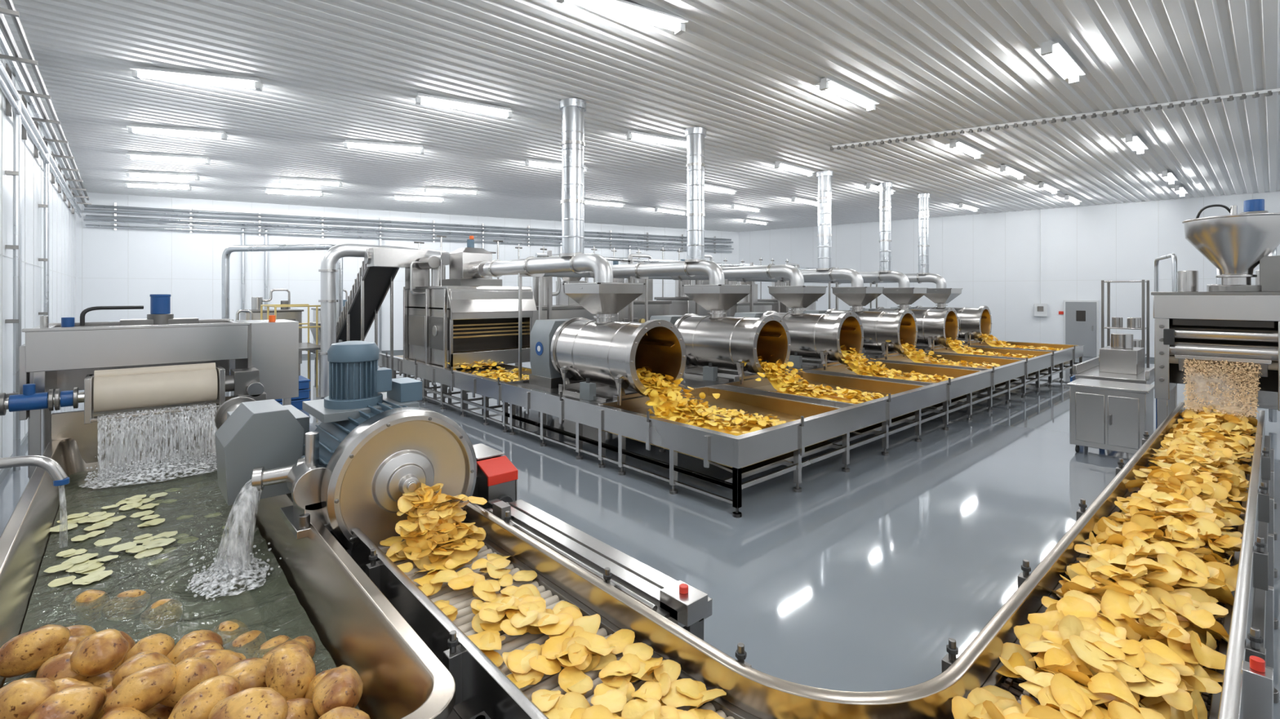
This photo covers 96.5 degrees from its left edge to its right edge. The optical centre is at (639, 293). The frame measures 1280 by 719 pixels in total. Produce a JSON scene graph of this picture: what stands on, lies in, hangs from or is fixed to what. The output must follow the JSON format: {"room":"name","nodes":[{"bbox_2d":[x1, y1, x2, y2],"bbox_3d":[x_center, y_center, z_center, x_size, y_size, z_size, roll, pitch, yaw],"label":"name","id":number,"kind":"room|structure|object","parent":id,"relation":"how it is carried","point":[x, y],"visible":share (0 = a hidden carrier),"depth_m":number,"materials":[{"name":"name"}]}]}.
{"room":"factory floor","nodes":[
{"label":"factory floor","id":0,"kind":"room"},
{"bbox_2d":[0,50,75,471],"bbox_3d":[-7.938,-0.525,6.879,0.200,5.850,31.200,0,0,-42],"label":"wall","id":1,"kind":"structure","parent":0,"point":[7,122],"depth_m":9.61,"materials":[{"name":"white paint"}]},
{"bbox_2d":[0,432,27,484],"bbox_3d":[-7.852,2.340,6.956,0.030,0.120,31.100,0,0,-42],"label":"baseboard","id":2,"kind":"structure","parent":1,"relation":"attached to","point":[3,473],"depth_m":7.78,"materials":[{"name":"grey paint"}]},
{"bbox_2d":[0,58,75,457],"bbox_3d":[-7.861,-0.450,6.947,0.008,5.700,31.100,0,0,-42],"label":"joint","id":3,"kind":"object","parent":1,"relation":"attached to","point":[2,255],"visible":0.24,"depth_m":9.99,"materials":[{"name":"white plastic"}]},
{"bbox_2d":[0,0,91,471],"bbox_3d":[-7.607,-0.350,6.975,0.420,5.500,30.500,0,0,-42],"label":"conduit","id":4,"kind":"object","parent":1,"relation":"attached to","point":[15,65],"visible":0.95,"depth_m":7.76,"materials":[{"name":"metal"}]},
{"bbox_2d":[75,191,738,354],"bbox_3d":[-6.538,-0.525,24.753,26.607,5.850,0.200,0,0,-27],"label":"wall","id":5,"kind":"structure","parent":0,"point":[112,259],"depth_m":20.65,"materials":[{"name":"white paint"}]},
{"bbox_2d":[302,350,403,357],"bbox_3d":[-6.485,2.340,24.651,26.508,0.120,0.030,0,0,-27],"label":"baseboard","id":6,"kind":"structure","parent":5,"relation":"attached to","point":[387,351],"depth_m":22.79,"materials":[{"name":"grey paint"}]},
{"bbox_2d":[77,191,721,319],"bbox_3d":[-6.491,-0.450,24.661,26.508,5.700,0.008,0,0,-27],"label":"joint","id":7,"kind":"object","parent":5,"relation":"attached to","point":[82,277],"visible":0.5,"depth_m":20.19,"materials":[{"name":"white plastic"}]},
{"bbox_2d":[83,202,733,353],"bbox_3d":[-6.531,-0.300,24.406,25.700,5.400,0.341,0,0,-27],"label":"conduit","id":8,"kind":"object","parent":5,"relation":"attached to","point":[115,206],"visible":0.72,"depth_m":21.85,"materials":[{"name":"metal"}]},
{"bbox_2d":[0,0,1279,231],"bbox_3d":[3.973,-3.340,17.637,32.200,0.080,31.550,0,0,-42],"label":"ceiling","id":9,"kind":"structure","parent":0,"point":[747,73],"depth_m":9.66,"materials":[{"name":"white metal"}]},
{"bbox_2d":[124,181,192,190],"bbox_3d":[-14.397,-3.225,17.097,1.600,0.170,0.260,0,0,-18],"label":"ceiling light","id":10,"kind":"object","parent":9,"relation":"attached to","point":[128,184],"depth_m":17.05,"materials":[{"name":"white plastic"}]},
{"bbox_2d":[124,170,200,180],"bbox_3d":[-12.997,-3.225,15.597,1.600,0.170,0.260,0,0,-18],"label":"ceiling light","id":11,"kind":"object","parent":9,"relation":"attached to","point":[129,173],"depth_m":15.55,"materials":[{"name":"white plastic"}]},
{"bbox_2d":[124,151,211,164],"bbox_3d":[-11.198,-3.225,13.597,1.600,0.170,0.260,0,0,-18],"label":"ceiling light","id":12,"kind":"object","parent":9,"relation":"attached to","point":[131,155],"depth_m":13.54,"materials":[{"name":"white plastic"}]},
{"bbox_2d":[125,123,228,140],"bbox_3d":[-9.198,-3.225,11.398,1.600,0.170,0.260,0,0,-18],"label":"ceiling light","id":13,"kind":"object","parent":9,"relation":"attached to","point":[133,128],"depth_m":11.35,"materials":[{"name":"white plastic"}]},
{"bbox_2d":[128,65,263,90],"bbox_3d":[-6.599,-3.225,8.558,1.600,0.170,0.260,0,0,-18],"label":"ceiling light","id":14,"kind":"object","parent":9,"relation":"attached to","point":[137,72],"depth_m":8.50,"materials":[{"name":"white plastic"}]},
{"bbox_2d":[264,187,324,196],"bbox_3d":[-10.998,-3.225,18.196,1.600,0.170,0.260,0,0,-18],"label":"ceiling light","id":15,"kind":"object","parent":9,"relation":"attached to","point":[281,191],"depth_m":18.14,"materials":[{"name":"white plastic"}]},
{"bbox_2d":[278,177,342,186],"bbox_3d":[-9.498,-3.225,16.497,1.600,0.170,0.260,0,0,-18],"label":"ceiling light","id":16,"kind":"object","parent":9,"relation":"attached to","point":[282,180],"depth_m":16.44,"materials":[{"name":"white plastic"}]},
{"bbox_2d":[343,139,424,153],"bbox_3d":[-5.599,-3.225,12.548,1.600,0.170,0.260,0,0,-18],"label":"ceiling light","id":17,"kind":"object","parent":9,"relation":"attached to","point":[348,144],"depth_m":12.49,"materials":[{"name":"white plastic"}]},
{"bbox_2d":[393,194,444,202],"bbox_3d":[-7.499,-3.225,19.396,1.600,0.170,0.260,0,0,-18],"label":"ceiling light","id":18,"kind":"object","parent":9,"relation":"attached to","point":[396,197],"depth_m":19.34,"materials":[{"name":"white plastic"}]},
{"bbox_2d":[424,186,478,195],"bbox_3d":[-5.899,-3.225,17.897,1.600,0.170,0.260,0,0,-18],"label":"ceiling light","id":19,"kind":"object","parent":9,"relation":"attached to","point":[431,188],"depth_m":17.84,"materials":[{"name":"white plastic"}]},
{"bbox_2d":[414,92,513,119],"bbox_3d":[-2.999,-3.225,9.828,1.600,0.170,0.260,0,0,-30],"label":"ceiling light","id":20,"kind":"object","parent":9,"relation":"attached to","point":[421,98],"depth_m":9.75,"materials":[{"name":"white plastic"}]},
{"bbox_2d":[524,158,587,172],"bbox_3d":[-2.100,-3.225,14.397,1.600,0.170,0.260,0,0,-30],"label":"ceiling light","id":21,"kind":"object","parent":9,"relation":"attached to","point":[529,162],"depth_m":14.18,"materials":[{"name":"white plastic"}]},
{"bbox_2d":[559,97,586,257],"bbox_3d":[-1.159,-1.965,9.887,0.475,2.670,0.475,0,0,-42],"label":"ventilation duct","id":22,"kind":"object","parent":9,"relation":"hanging from","point":[572,144],"visible":0.98,"depth_m":9.72,"materials":[{"name":"metal"}]},
{"bbox_2d":[583,198,624,207],"bbox_3d":[-1.300,-3.225,20.396,1.600,0.170,0.260,0,0,-30],"label":"ceiling light","id":23,"kind":"object","parent":9,"relation":"attached to","point":[587,201],"depth_m":20.37,"materials":[{"name":"white plastic"}]},
{"bbox_2d":[555,0,688,35],"bbox_3d":[-0.180,-3.225,6.499,1.600,0.170,0.260,0,0,-30],"label":"ceiling light","id":24,"kind":"object","parent":9,"relation":"attached to","point":[624,8],"depth_m":6.53,"materials":[{"name":"white plastic"}]},
{"bbox_2d":[625,130,686,147],"bbox_3d":[0.450,-3.225,11.998,1.600,0.170,0.260,0,0,-30],"label":"ceiling light","id":25,"kind":"object","parent":9,"relation":"attached to","point":[634,135],"depth_m":11.86,"materials":[{"name":"white plastic"}]},
{"bbox_2d":[653,207,686,215],"bbox_3d":[1.200,-3.225,22.396,1.600,0.170,0.260,0,0,-42],"label":"ceiling light","id":26,"kind":"object","parent":9,"relation":"attached to","point":[657,209],"depth_m":22.33,"materials":[{"name":"white plastic"}]},
{"bbox_2d":[684,126,706,262],"bbox_3d":[1.122,-1.965,11.537,0.438,2.670,0.438,0,0,-42],"label":"ventilation duct","id":27,"kind":"object","parent":9,"relation":"hanging from","point":[695,135],"visible":0.98,"depth_m":11.39,"materials":[{"name":"metal"}]},
{"bbox_2d":[704,182,737,195],"bbox_3d":[2.400,-3.225,17.597,1.600,0.170,0.260,0,0,-42],"label":"ceiling light","id":28,"kind":"object","parent":9,"relation":"attached to","point":[707,186],"depth_m":17.58,"materials":[{"name":"white plastic"}]},
{"bbox_2d":[729,204,761,212],"bbox_3d":[3.999,-3.225,21.596,1.600,0.170,0.260,0,0,-42],"label":"ceiling light","id":29,"kind":"object","parent":9,"relation":"attached to","point":[733,206],"depth_m":21.52,"materials":[{"name":"white plastic"}]},
{"bbox_2d":[742,218,768,225],"bbox_3d":[5.199,-3.225,25.695,1.600,0.170,0.260,0,0,-42],"label":"ceiling light","id":30,"kind":"object","parent":9,"relation":"attached to","point":[748,220],"depth_m":25.64,"materials":[{"name":"white plastic"}]},
{"bbox_2d":[772,160,815,177],"bbox_3d":[3.999,-3.225,14.797,1.600,0.170,0.260,0,0,-42],"label":"ceiling light","id":31,"kind":"object","parent":9,"relation":"attached to","point":[778,164],"depth_m":14.68,"materials":[{"name":"white plastic"}]},
{"bbox_2d":[789,195,817,206],"bbox_3d":[5.799,-3.225,19.996,1.600,0.170,0.260,0,0,-42],"label":"ceiling light","id":32,"kind":"object","parent":9,"relation":"attached to","point":[793,198],"depth_m":19.84,"materials":[{"name":"white plastic"}]},
{"bbox_2d":[816,170,833,270],"bbox_3d":[5.030,-1.965,15.567,0.450,2.670,0.450,0,0,-42],"label":"ventilation duct","id":33,"kind":"object","parent":9,"relation":"hanging from","point":[824,198],"visible":1,"depth_m":15.41,"materials":[{"name":"metal"}]},
{"bbox_2d":[815,77,879,111],"bbox_3d":[3.399,-3.225,9.298,1.600,0.170,0.260,0,0,-42],"label":"ceiling light","id":34,"kind":"object","parent":9,"relation":"attached to","point":[827,84],"depth_m":9.15,"materials":[{"name":"white plastic"}]},
{"bbox_2d":[863,182,895,194],"bbox_3d":[7.399,-3.225,17.597,1.600,0.170,0.260,0,0,-42],"label":"ceiling light","id":35,"kind":"object","parent":9,"relation":"attached to","point":[869,185],"depth_m":17.18,"materials":[{"name":"white plastic"}]},
{"bbox_2d":[878,182,892,272],"bbox_3d":[7.365,-1.965,17.158,0.400,2.670,0.400,0,0,-42],"label":"ventilation duct","id":36,"kind":"object","parent":9,"relation":"hanging from","point":[885,188],"visible":0.99,"depth_m":17.02,"materials":[{"name":"metal"}]},
{"bbox_2d":[916,193,930,274],"bbox_3d":[9.445,-1.965,19.032,0.400,2.670,0.400,0,0,-42],"label":"ventilation duct","id":37,"kind":"object","parent":9,"relation":"hanging from","point":[923,215],"visible":1,"depth_m":18.90,"materials":[{"name":"metal"}]},
{"bbox_2d":[946,139,984,159],"bbox_3d":[7.299,-3.225,12.798,1.600,0.170,0.260,0,0,-42],"label":"ceiling light","id":38,"kind":"object","parent":9,"relation":"attached to","point":[955,144],"depth_m":12.63,"materials":[{"name":"white plastic"}]},
{"bbox_2d":[956,202,979,211],"bbox_3d":[12.298,-3.225,21.396,1.600,0.170,0.260,0,0,-42],"label":"ceiling light","id":39,"kind":"object","parent":9,"relation":"attached to","point":[965,206],"depth_m":21.23,"materials":[{"name":"white plastic"}]},
{"bbox_2d":[997,164,1026,179],"bbox_3d":[9.898,-3.225,15.197,1.600,0.170,0.260,0,0,-42],"label":"ceiling light","id":40,"kind":"object","parent":9,"relation":"attached to","point":[1004,167],"depth_m":15.01,"materials":[{"name":"white plastic"}]},
{"bbox_2d":[1035,182,1059,194],"bbox_3d":[12.498,-3.225,17.497,1.600,0.170,0.260,0,0,-42],"label":"ceiling light","id":41,"kind":"object","parent":9,"relation":"attached to","point":[1042,184],"depth_m":17.26,"materials":[{"name":"white plastic"}]},
{"bbox_2d":[830,88,1279,150],"bbox_3d":[8.132,-3.257,10.508,9.006,0.095,0.076,0,0,31],"label":"trim","id":42,"kind":"structure","parent":9,"relation":"attached to","point":[1255,94],"depth_m":10.55,"materials":[{"name":"metal"}]},
{"bbox_2d":[1034,39,1085,84],"bbox_3d":[5.899,-3.225,7.998,1.600,0.170,0.260,0,0,-42],"label":"ceiling light","id":43,"kind":"object","parent":9,"relation":"attached to","point":[1053,53],"depth_m":7.88,"materials":[{"name":"white plastic"}]},
{"bbox_2d":[1062,194,1081,204],"bbox_3d":[14.897,-3.225,19.696,1.600,0.170,0.260,0,0,-42],"label":"ceiling light","id":44,"kind":"object","parent":9,"relation":"attached to","point":[1077,202],"depth_m":19.49,"materials":[{"name":"white plastic"}]},
{"bbox_2d":[1120,133,1148,154],"bbox_3d":[10.698,-3.225,12.348,1.600,0.170,0.260,0,0,-42],"label":"ceiling light","id":45,"kind":"object","parent":9,"relation":"attached to","point":[1134,142],"depth_m":12.20,"materials":[{"name":"white plastic"}]},
{"bbox_2d":[1158,169,1177,184],"bbox_3d":[14.697,-3.225,15.897,1.600,0.170,0.260,0,0,-42],"label":"ceiling light","id":46,"kind":"object","parent":9,"relation":"attached to","point":[1168,176],"depth_m":15.70,"materials":[{"name":"white plastic"}]},
{"bbox_2d":[1170,185,1187,196],"bbox_3d":[16.997,-3.225,17.997,1.600,0.170,0.260,0,0,-42],"label":"ceiling light","id":47,"kind":"object","parent":9,"relation":"attached to","point":[1180,190],"depth_m":17.80,"materials":[{"name":"white plastic"}]},
{"bbox_2d":[0,352,1279,718],"bbox_3d":[3.207,2.500,16.913,29.791,0.200,31.200,0,0,-42],"label":"floor","id":48,"kind":"structure","parent":0,"point":[860,580],"depth_m":6.09,"materials":[{"name":"grey concrete"}]},
{"bbox_2d":[0,294,455,718],"bbox_3d":[-3.493,1.206,4.257,2.598,2.388,7.280,0,0,-42],"label":"tank","id":49,"kind":"object","parent":48,"relation":"on","point":[160,362],"visible":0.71,"depth_m":4.68,"materials":[{"name":"metal"}]},
{"bbox_2d":[44,488,240,587],"bbox_3d":[-3.751,1.736,4.238,1.801,0.045,1.048,0,0,38],"label":"slices","id":50,"kind":"object","parent":49,"relation":"in","point":[82,564],"visible":0.98,"depth_m":4.01,"materials":[{"name":"beige food"}]},
{"bbox_2d":[79,404,217,488],"bbox_3d":[-4.585,1.455,5.470,1.134,0.610,0.681,0,0,-42],"label":"curtain","id":51,"kind":"object","parent":49,"relation":"in","point":[153,466],"visible":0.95,"depth_m":5.48,"materials":[{"name":"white liquid"}]},
{"bbox_2d":[58,480,281,600],"bbox_3d":[-3.101,1.464,3.584,1.840,0.604,0.591,0,0,9],"label":"stream","id":52,"kind":"object","parent":49,"relation":"in","point":[230,569],"visible":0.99,"depth_m":3.47,"materials":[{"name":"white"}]},
{"bbox_2d":[0,589,369,718],"bbox_3d":[-2.113,1.762,2.576,1.205,0.647,2.702,0,0,-42],"label":"pile","id":53,"kind":"object","parent":49,"relation":"in","point":[75,672],"visible":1,"depth_m":2.35,"materials":[{"name":"beige food"}]},
{"bbox_2d":[229,309,253,374],"bbox_3d":[-9.291,1.385,13.190,0.880,2.030,0.900,0,0,-42],"label":"pipe","id":54,"kind":"object","parent":48,"relation":"on","point":[232,362],"visible":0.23,"depth_m":13.17,"materials":[{"name":"metal"}]},
{"bbox_2d":[239,288,303,375],"bbox_3d":[-10.191,1.135,15.790,1.380,2.530,1.100,0,0,-42],"label":"tall cabinet","id":55,"kind":"object","parent":48,"relation":"on","point":[285,313],"visible":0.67,"depth_m":15.64,"materials":[{"name":"metal"}]},
{"bbox_2d":[222,243,342,342],"bbox_3d":[-9.798,0.530,15.597,3.865,3.739,0.179,0,0,13],"label":"pipe","id":56,"kind":"object","parent":48,"relation":"on","point":[227,252],"visible":0.58,"depth_m":15.56,"materials":[{"name":"silver metal"}]},
{"bbox_2d":[260,303,320,388],"bbox_3d":[-8.567,1.340,14.116,1.094,2.120,1.842,0,0,-42],"label":"access platform","id":57,"kind":"object","parent":48,"relation":"on","point":[308,346],"visible":0.48,"depth_m":14.45,"materials":[{"name":"metal"}]},
{"bbox_2d":[275,375,311,409],"bbox_3d":[-7.598,2.100,11.798,1.400,0.600,0.900,0,0,-42],"label":"crates","id":58,"kind":"object","parent":48,"relation":"on","point":[304,383],"visible":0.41,"depth_m":11.81,"materials":[{"name":"paint"}]},
{"bbox_2d":[311,288,347,371],"bbox_3d":[-9.392,1.135,17.589,1.080,2.530,1.000,0,0,-42],"label":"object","id":59,"kind":"object","parent":48,"relation":"on","point":[344,290],"visible":0.16,"depth_m":17.53,"materials":[{"name":"metal"}]},
{"bbox_2d":[213,340,518,555],"bbox_3d":[-2.488,1.372,4.738,1.693,2.053,3.105,0,0,-42],"label":"machine","id":60,"kind":"object","parent":48,"relation":"on","point":[370,448],"visible":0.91,"depth_m":3.79,"materials":[{"name":"metal"}]},
{"bbox_2d":[305,247,430,384],"bbox_3d":[-7.185,0.690,14.755,1.595,3.415,4.895,0,0,-42],"label":"conveyor","id":61,"kind":"object","parent":48,"relation":"on","point":[379,268],"visible":0.62,"depth_m":13.73,"materials":[{"name":"metal"}]},
{"bbox_2d":[315,244,449,399],"bbox_3d":[-5.906,0.613,13.647,3.100,3.574,1.355,0,0,-1],"label":"pipe","id":62,"kind":"object","parent":48,"relation":"on","point":[330,259],"visible":0.7,"depth_m":13.08,"materials":[{"name":"metal"}]},
{"bbox_2d":[515,244,595,365],"bbox_3d":[-2.127,0.560,14.997,2.100,3.680,1.510,0,0,-42],"label":"frying vat","id":63,"kind":"object","parent":48,"relation":"on","point":[566,308],"visible":0.25,"depth_m":14.53,"materials":[{"name":"metal"}]},
{"bbox_2d":[483,252,686,417],"bbox_3d":[-1.490,0.848,10.176,1.248,3.105,5.243,0,0,-42],"label":"drum","id":64,"kind":"object","parent":48,"relation":"on","point":[575,356],"visible":0.95,"depth_m":9.05,"materials":[{"name":"metal"}]},
{"bbox_2d":[591,246,671,323],"bbox_3d":[-0.329,0.510,16.885,2.100,3.780,1.510,0,0,-42],"label":"frying vat","id":65,"kind":"object","parent":48,"relation":"on","point":[655,308],"visible":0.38,"depth_m":16.62,"materials":[{"name":"metal"}]},
{"bbox_2d":[535,250,838,322],"bbox_3d":[2.757,0.700,17.867,13.700,3.400,0.480,0,0,-42],"label":"pipes","id":66,"kind":"object","parent":48,"relation":"on","point":[630,260],"visible":0.28,"depth_m":14.99,"materials":[{"name":"metal"}]},
{"bbox_2d":[589,260,791,384],"bbox_3d":[0.590,0.848,12.050,1.248,3.105,5.243,0,0,-42],"label":"drum","id":67,"kind":"object","parent":48,"relation":"on","point":[715,343],"visible":0.8,"depth_m":10.77,"materials":[{"name":"metal"}]},
{"bbox_2d":[653,247,730,316],"bbox_3d":[1.737,0.460,18.476,2.100,3.880,1.510,0,0,-42],"label":"frying vat","id":68,"kind":"object","parent":48,"relation":"on","point":[682,304],"visible":0.31,"depth_m":17.86,"materials":[{"name":"metal"}]},
{"bbox_2d":[377,338,1084,518],"bbox_3d":[2.817,1.935,16.372,16.452,0.930,12.982,0,0,-42],"label":"table","id":69,"kind":"object","parent":48,"relation":"on","point":[816,421],"visible":0.72,"depth_m":8.81,"materials":[{"name":"metal"}]},
{"bbox_2d":[403,235,537,394],"bbox_3d":[-4.110,0.390,13.321,2.270,3.420,2.748,0,0,-42],"label":"fryer","id":70,"kind":"object","parent":69,"relation":"on","point":[468,317],"visible":0.91,"depth_m":12.63,"materials":[{"name":"metal"}]},
{"bbox_2d":[445,359,528,382],"bbox_3d":[-2.889,1.512,11.565,1.376,0.456,2.519,0,0,-42],"label":"heap","id":71,"kind":"object","parent":69,"relation":"on","point":[500,374],"visible":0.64,"depth_m":11.70,"materials":[{"name":"yellow food"}]},
{"bbox_2d":[620,366,794,435],"bbox_3d":[0.656,1.454,7.919,1.749,0.702,2.862,0,0,-42],"label":"heap","id":72,"kind":"object","parent":69,"relation":"on","point":[667,402],"visible":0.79,"depth_m":7.71,"materials":[{"name":"yellow food"}]},
{"bbox_2d":[742,355,892,404],"bbox_3d":[2.793,1.474,9.829,1.814,0.662,2.846,0,0,-42],"label":"heap","id":73,"kind":"object","parent":69,"relation":"on","point":[783,383],"visible":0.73,"depth_m":9.58,"materials":[{"name":"yellow food"}]},
{"bbox_2d":[840,345,954,383],"bbox_3d":[4.942,1.468,11.774,1.705,0.674,2.875,0,0,-42],"label":"heap","id":74,"kind":"object","parent":69,"relation":"on","point":[856,364],"visible":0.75,"depth_m":11.53,"materials":[{"name":"yellow food"}]},
{"bbox_2d":[885,339,1000,368],"bbox_3d":[7.014,1.458,13.653,1.846,0.693,2.861,0,0,-42],"label":"heap","id":75,"kind":"object","parent":69,"relation":"on","point":[913,355],"visible":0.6,"depth_m":13.43,"materials":[{"name":"yellow food"}]},
{"bbox_2d":[946,337,1035,358],"bbox_3d":[9.054,1.465,15.505,1.946,0.680,2.856,0,0,-42],"label":"heap","id":76,"kind":"object","parent":69,"relation":"on","point":[954,345],"visible":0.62,"depth_m":15.34,"materials":[{"name":"yellow food"}]},
{"bbox_2d":[977,332,1062,351],"bbox_3d":[11.085,1.459,17.308,1.768,0.692,2.845,0,0,-42],"label":"heap","id":77,"kind":"object","parent":69,"relation":"on","point":[989,340],"visible":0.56,"depth_m":17.25,"materials":[{"name":"yellow food"}]},
{"bbox_2d":[709,257,773,316],"bbox_3d":[3.536,0.560,20.364,2.100,3.680,1.510,0,0,-42],"label":"frying vat","id":78,"kind":"object","parent":48,"relation":"on","point":[743,305],"visible":0.23,"depth_m":20.09,"materials":[{"name":"metal"}]},
{"bbox_2d":[671,263,863,370],"bbox_3d":[2.671,0.848,13.924,1.248,3.105,5.243,0,0,-42],"label":"drum","id":79,"kind":"object","parent":48,"relation":"on","point":[820,336],"visible":0.62,"depth_m":12.52,"materials":[{"name":"metal"}]},
{"bbox_2d":[757,257,817,312],"bbox_3d":[5.602,0.510,21.956,2.100,3.780,1.510,0,0,-42],"label":"frying vat","id":80,"kind":"object","parent":48,"relation":"on","point":[775,307],"visible":0.23,"depth_m":21.49,"materials":[{"name":"metal"}]},
{"bbox_2d":[351,402,1279,718],"bbox_3d":[2.904,1.881,5.113,9.349,1.036,3.733,0,0,-42],"label":"conveyor","id":81,"kind":"object","parent":48,"relation":"on","point":[665,614],"visible":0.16,"depth_m":2.64,"materials":[{"name":"metal"}]},
{"bbox_2d":[379,402,1257,718],"bbox_3d":[3.411,1.418,4.081,9.666,0.432,3.201,0,0,-23],"label":"potato chips","id":82,"kind":"object","parent":81,"relation":"on","point":[1134,629],"visible":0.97,"depth_m":2.58,"materials":[{"name":"yellow food"}]},
{"bbox_2d":[735,266,917,359],"bbox_3d":[4.752,0.848,15.797,1.248,3.105,5.243,0,0,-42],"label":"drum","id":83,"kind":"object","parent":48,"relation":"on","point":[879,327],"visible":0.58,"depth_m":14.36,"materials":[{"name":"metal"}]},
{"bbox_2d":[788,271,959,351],"bbox_3d":[6.833,0.848,17.671,1.248,3.105,5.243,0,0,-42],"label":"drum","id":84,"kind":"object","parent":48,"relation":"on","point":[934,326],"visible":0.45,"depth_m":16.22,"materials":[{"name":"metal"}]},
{"bbox_2d":[837,273,991,345],"bbox_3d":[8.914,0.848,19.544,1.248,3.105,5.243,0,0,-42],"label":"drum","id":85,"kind":"object","parent":48,"relation":"on","point":[973,322],"visible":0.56,"depth_m":18.10,"materials":[{"name":"metal"}]},
{"bbox_2d":[1066,377,1154,454],"bbox_3d":[7.056,1.879,8.557,0.830,1.039,0.930,0,0,-42],"label":"base cabinet","id":86,"kind":"object","parent":48,"relation":"on","point":[1105,415],"visible":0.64,"depth_m":8.31,"materials":[{"name":"grey metal"}]},
{"bbox_2d":[1070,333,1156,428],"bbox_3d":[8.278,1.550,9.867,2.000,1.700,1.000,0,0,-42],"label":"table","id":87,"kind":"object","parent":48,"relation":"on","point":[1120,362],"visible":0.52,"depth_m":9.65,"materials":[{"name":"metal"}]},
{"bbox_2d":[1101,280,1149,368],"bbox_3d":[11.041,1.050,13.000,0.750,2.700,0.750,0,0,-42],"label":"rack","id":88,"kind":"object","parent":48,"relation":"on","point":[1133,323],"visible":0.48,"depth_m":12.96,"materials":[{"name":"silver metal"}]},
{"bbox_2d":[1188,267,1224,401],"bbox_3d":[12.977,0.875,12.792,1.400,3.049,1.100,0,0,-42],"label":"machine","id":89,"kind":"object","parent":48,"relation":"on","point":[1218,279],"visible":0.09,"depth_m":12.68,"materials":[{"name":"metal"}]},
{"bbox_2d":[1151,199,1279,428],"bbox_3d":[7.499,0.615,7.411,1.521,3.570,1.397,0,0,-42],"label":"dispenser","id":90,"kind":"object","parent":48,"relation":"on","point":[1237,320],"visible":0.94,"depth_m":6.98,"materials":[{"name":"metal"}]},
{"bbox_2d":[1182,358,1262,417],"bbox_3d":[6.836,1.104,6.754,0.728,0.621,0.678,0,0,-38],"label":"powder","id":91,"kind":"object","parent":90,"relation":"attached to","point":[1193,404],"visible":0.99,"depth_m":6.77,"materials":[{"name":"beige food"}]},
{"bbox_2d":[1228,247,1278,422],"bbox_3d":[10.837,0.775,9.789,1.400,3.249,1.100,0,0,-42],"label":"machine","id":92,"kind":"object","parent":48,"relation":"on","point":[1268,400],"visible":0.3,"depth_m":9.44,"materials":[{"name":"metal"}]},
{"bbox_2d":[738,190,1279,357],"bbox_3d":[15.079,-0.525,23.116,24.831,5.850,0.200,0,0,39],"label":"wall","id":93,"kind":"structure","parent":0,"point":[1077,242],"depth_m":22.61,"materials":[{"name":"white paint"}]},
{"bbox_2d":[835,197,1216,333],"bbox_3d":[15.014,-0.450,23.036,24.731,5.700,0.008,0,0,39],"label":"joint","id":94,"kind":"object","parent":93,"relation":"attached to","point":[1203,278],"visible":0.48,"depth_m":21.02,"materials":[{"name":"white plastic"}]},
{"bbox_2d":[1034,208,1047,316],"bbox_3d":[15.689,-1.200,22.383,0.420,4.200,0.165,0,0,39],"label":"wall control box","id":95,"kind":"object","parent":93,"relation":"attached to","point":[1040,309],"visible":1,"depth_m":22.32,"materials":[{"name":"white plastic"}]},
{"bbox_2d":[1063,300,1098,357],"bbox_3d":[16.675,1.330,21.614,1.050,2.140,0.145,0,0,39],"label":"door","id":96,"kind":"structure","parent":93,"relation":"in","point":[1081,317],"depth_m":21.54,"materials":[{"name":"grey metal"}]}
]}

